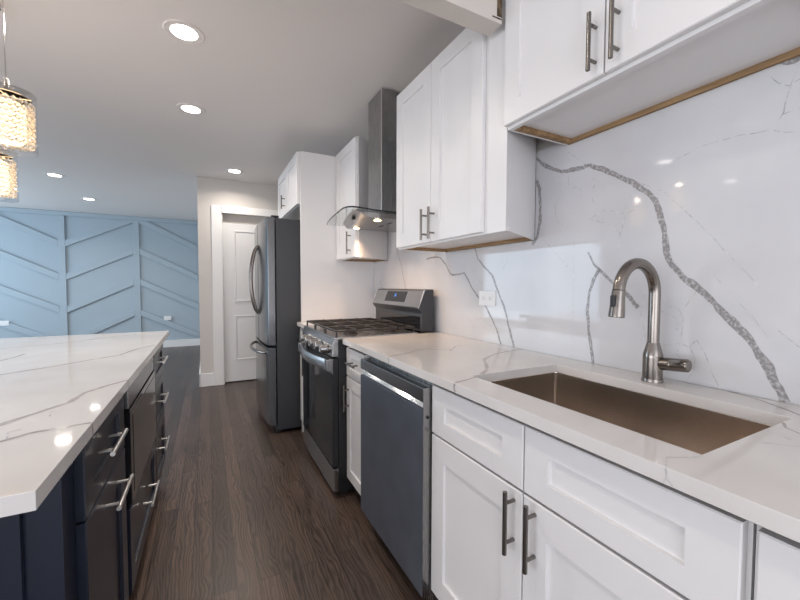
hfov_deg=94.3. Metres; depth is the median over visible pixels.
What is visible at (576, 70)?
upper cabinet
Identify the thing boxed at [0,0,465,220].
ceiling
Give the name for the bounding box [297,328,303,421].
base cabinet
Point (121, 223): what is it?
trim
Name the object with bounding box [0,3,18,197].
pendant light
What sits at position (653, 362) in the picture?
faucet
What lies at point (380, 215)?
range hood
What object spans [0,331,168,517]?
countertop
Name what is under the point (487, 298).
wall outlet
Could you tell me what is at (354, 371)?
base cabinet
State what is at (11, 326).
trim
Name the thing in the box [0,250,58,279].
trim
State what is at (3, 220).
trim
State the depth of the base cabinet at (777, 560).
0.52 m
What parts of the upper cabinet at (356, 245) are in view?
door, handle, hanging rail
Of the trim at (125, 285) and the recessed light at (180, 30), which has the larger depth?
the trim at (125, 285)
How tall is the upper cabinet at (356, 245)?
0.880 m
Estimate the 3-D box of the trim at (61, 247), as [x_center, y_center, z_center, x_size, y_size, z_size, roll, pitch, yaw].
[-5.862,-0.328,6.449,0.100,2.260,0.034,-1,3,-27]
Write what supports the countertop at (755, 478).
on the base cabinet at (521, 511)
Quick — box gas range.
[298,289,432,492]
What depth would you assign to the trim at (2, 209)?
6.60 m
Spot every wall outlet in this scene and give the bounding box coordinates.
[0,321,8,325]
[479,291,495,305]
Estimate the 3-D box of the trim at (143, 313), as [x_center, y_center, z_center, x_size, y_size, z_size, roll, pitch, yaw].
[-4.450,0.474,7.218,0.958,0.593,0.032,-1,3,-27]
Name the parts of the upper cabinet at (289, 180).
door, door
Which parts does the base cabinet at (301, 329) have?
door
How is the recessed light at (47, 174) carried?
in the ceiling
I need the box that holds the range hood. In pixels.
[327,88,399,231]
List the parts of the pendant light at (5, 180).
bulb, stem, lamp shade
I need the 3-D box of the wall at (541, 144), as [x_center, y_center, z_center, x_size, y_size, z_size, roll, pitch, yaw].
[-0.130,-0.154,3.253,0.106,2.479,11.100,-1,3,-27]
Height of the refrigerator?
1.768 m
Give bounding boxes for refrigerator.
[249,215,301,431]
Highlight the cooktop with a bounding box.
[304,324,417,339]
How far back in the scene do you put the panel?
3.09 m
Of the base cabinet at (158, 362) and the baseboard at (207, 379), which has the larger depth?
the baseboard at (207, 379)
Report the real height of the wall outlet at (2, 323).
0.080 m
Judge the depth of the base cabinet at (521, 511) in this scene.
0.85 m
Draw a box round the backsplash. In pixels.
[374,56,799,404]
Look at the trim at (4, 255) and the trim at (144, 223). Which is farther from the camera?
the trim at (144, 223)
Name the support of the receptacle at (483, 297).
attached to the wall outlet at (487, 298)
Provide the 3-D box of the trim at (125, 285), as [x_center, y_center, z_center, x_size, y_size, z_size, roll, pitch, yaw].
[-5.391,-0.084,6.706,0.963,0.593,0.032,-1,3,-27]
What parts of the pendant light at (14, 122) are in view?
cord, bulb, stem, lamp shade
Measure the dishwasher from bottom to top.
0.868 m
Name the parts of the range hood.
chimney corner trim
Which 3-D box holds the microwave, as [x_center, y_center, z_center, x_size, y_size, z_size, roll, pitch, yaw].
[-1.343,0.498,1.489,0.534,0.458,0.730,-1,3,-27]
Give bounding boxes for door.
[222,223,256,381]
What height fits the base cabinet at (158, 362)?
0.884 m
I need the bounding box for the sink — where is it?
[491,372,771,454]
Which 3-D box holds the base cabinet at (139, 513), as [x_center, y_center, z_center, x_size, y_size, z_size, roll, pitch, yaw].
[-1.471,0.942,1.440,0.888,0.424,0.742,-1,3,-27]
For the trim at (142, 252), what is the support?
attached to the wall at (15, 242)
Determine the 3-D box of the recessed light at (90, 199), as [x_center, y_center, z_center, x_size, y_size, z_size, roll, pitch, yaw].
[-4.607,-1.493,5.497,0.184,0.005,0.184,-1,3,-27]
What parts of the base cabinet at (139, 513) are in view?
handle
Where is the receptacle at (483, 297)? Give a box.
[481,295,485,300]
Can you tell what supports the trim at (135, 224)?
attached to the wall at (15, 242)
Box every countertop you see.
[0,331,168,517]
[297,322,313,328]
[343,332,799,542]
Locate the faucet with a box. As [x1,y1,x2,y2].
[608,258,691,382]
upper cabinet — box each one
[278,151,299,219]
[336,136,387,261]
[396,0,535,251]
[504,0,799,145]
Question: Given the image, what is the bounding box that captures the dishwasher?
[361,356,437,599]
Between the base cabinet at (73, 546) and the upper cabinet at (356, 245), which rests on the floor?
the base cabinet at (73, 546)
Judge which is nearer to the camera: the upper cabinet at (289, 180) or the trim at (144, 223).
the upper cabinet at (289, 180)
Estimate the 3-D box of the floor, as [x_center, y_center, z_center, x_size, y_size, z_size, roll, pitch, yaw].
[-2.669,1.159,1.987,5.820,0.060,11.300,-1,3,-27]
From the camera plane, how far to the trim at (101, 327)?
6.76 m
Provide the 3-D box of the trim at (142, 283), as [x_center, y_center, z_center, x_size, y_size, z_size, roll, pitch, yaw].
[-4.448,-0.101,7.195,0.958,0.593,0.032,-1,3,-27]
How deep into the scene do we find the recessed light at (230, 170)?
4.13 m
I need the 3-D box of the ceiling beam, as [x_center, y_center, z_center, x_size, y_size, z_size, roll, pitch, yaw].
[-1.928,-1.116,0.179,5.140,0.322,0.081,-1,3,-27]
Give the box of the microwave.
[123,357,155,504]
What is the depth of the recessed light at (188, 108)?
2.66 m
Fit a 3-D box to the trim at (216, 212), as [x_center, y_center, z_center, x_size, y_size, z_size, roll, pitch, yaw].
[-1.845,-0.059,4.698,0.942,2.165,0.132,-1,3,-27]
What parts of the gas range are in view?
knob, knob, knob, handle, knob, oven glass, door rail, control panel, storage drawer, knob, oven door, burner, burner, panel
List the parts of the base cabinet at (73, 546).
panel, drawer, door, handle, handle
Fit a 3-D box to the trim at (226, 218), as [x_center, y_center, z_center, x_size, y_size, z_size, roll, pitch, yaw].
[-1.862,-1.004,4.705,0.707,0.102,0.035,-1,3,-27]
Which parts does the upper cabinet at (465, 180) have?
door, handle, handle, door, hanging rail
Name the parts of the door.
raised panel, raised panel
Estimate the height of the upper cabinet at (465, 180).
0.870 m
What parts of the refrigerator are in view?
handle, handle, door, handle, freezer drawer, door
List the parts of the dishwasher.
pocket handle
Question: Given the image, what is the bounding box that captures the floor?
[129,345,425,599]
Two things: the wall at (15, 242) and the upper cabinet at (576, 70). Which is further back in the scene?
the wall at (15, 242)
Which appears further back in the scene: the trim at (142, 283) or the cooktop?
the trim at (142, 283)
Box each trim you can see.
[0,207,197,224]
[0,216,56,245]
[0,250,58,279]
[0,285,59,312]
[0,319,48,336]
[56,215,67,335]
[65,220,131,246]
[66,248,132,279]
[67,279,133,312]
[79,310,134,334]
[132,220,141,331]
[139,221,197,251]
[139,248,197,279]
[140,279,198,308]
[141,310,198,337]
[211,205,277,385]
[222,214,264,224]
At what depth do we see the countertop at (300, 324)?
2.89 m
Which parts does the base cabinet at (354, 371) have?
handle, handle, door, drawer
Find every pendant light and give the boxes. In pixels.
[0,0,38,155]
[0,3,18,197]
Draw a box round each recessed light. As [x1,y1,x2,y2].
[44,173,64,177]
[81,198,95,200]
[162,19,204,43]
[176,103,204,114]
[226,168,242,173]
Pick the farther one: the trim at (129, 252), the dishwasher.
the trim at (129, 252)
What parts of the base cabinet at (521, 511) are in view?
door, false drawer, handle, handle, door, false drawer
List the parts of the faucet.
spout, lever handle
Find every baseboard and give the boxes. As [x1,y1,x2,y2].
[163,338,199,347]
[199,369,213,386]
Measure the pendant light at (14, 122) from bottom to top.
0.767 m
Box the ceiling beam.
[398,0,501,35]
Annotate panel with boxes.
[300,151,373,431]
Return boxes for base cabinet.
[0,396,133,599]
[126,439,159,595]
[153,344,169,482]
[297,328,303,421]
[342,347,369,495]
[431,384,756,599]
[754,525,799,599]
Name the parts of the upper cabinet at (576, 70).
door, handle, handle, hanging rail, door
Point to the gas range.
(323, 352)
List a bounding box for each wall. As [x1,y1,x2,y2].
[0,212,199,339]
[197,176,277,373]
[377,138,799,405]
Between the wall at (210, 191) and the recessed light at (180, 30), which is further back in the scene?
the wall at (210, 191)
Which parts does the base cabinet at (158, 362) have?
drawer, drawer, drawer, handle, handle, handle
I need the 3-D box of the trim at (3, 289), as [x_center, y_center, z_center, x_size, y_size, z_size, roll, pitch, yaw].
[-6.336,-0.067,6.215,0.963,0.593,0.032,-1,3,-27]
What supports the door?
in the wall at (210, 191)
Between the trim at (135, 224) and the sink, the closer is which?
the sink
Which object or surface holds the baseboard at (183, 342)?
attached to the wall at (15, 242)
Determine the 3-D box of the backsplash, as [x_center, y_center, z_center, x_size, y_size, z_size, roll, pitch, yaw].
[0.607,-0.267,1.698,0.014,1.008,3.672,-1,3,-27]

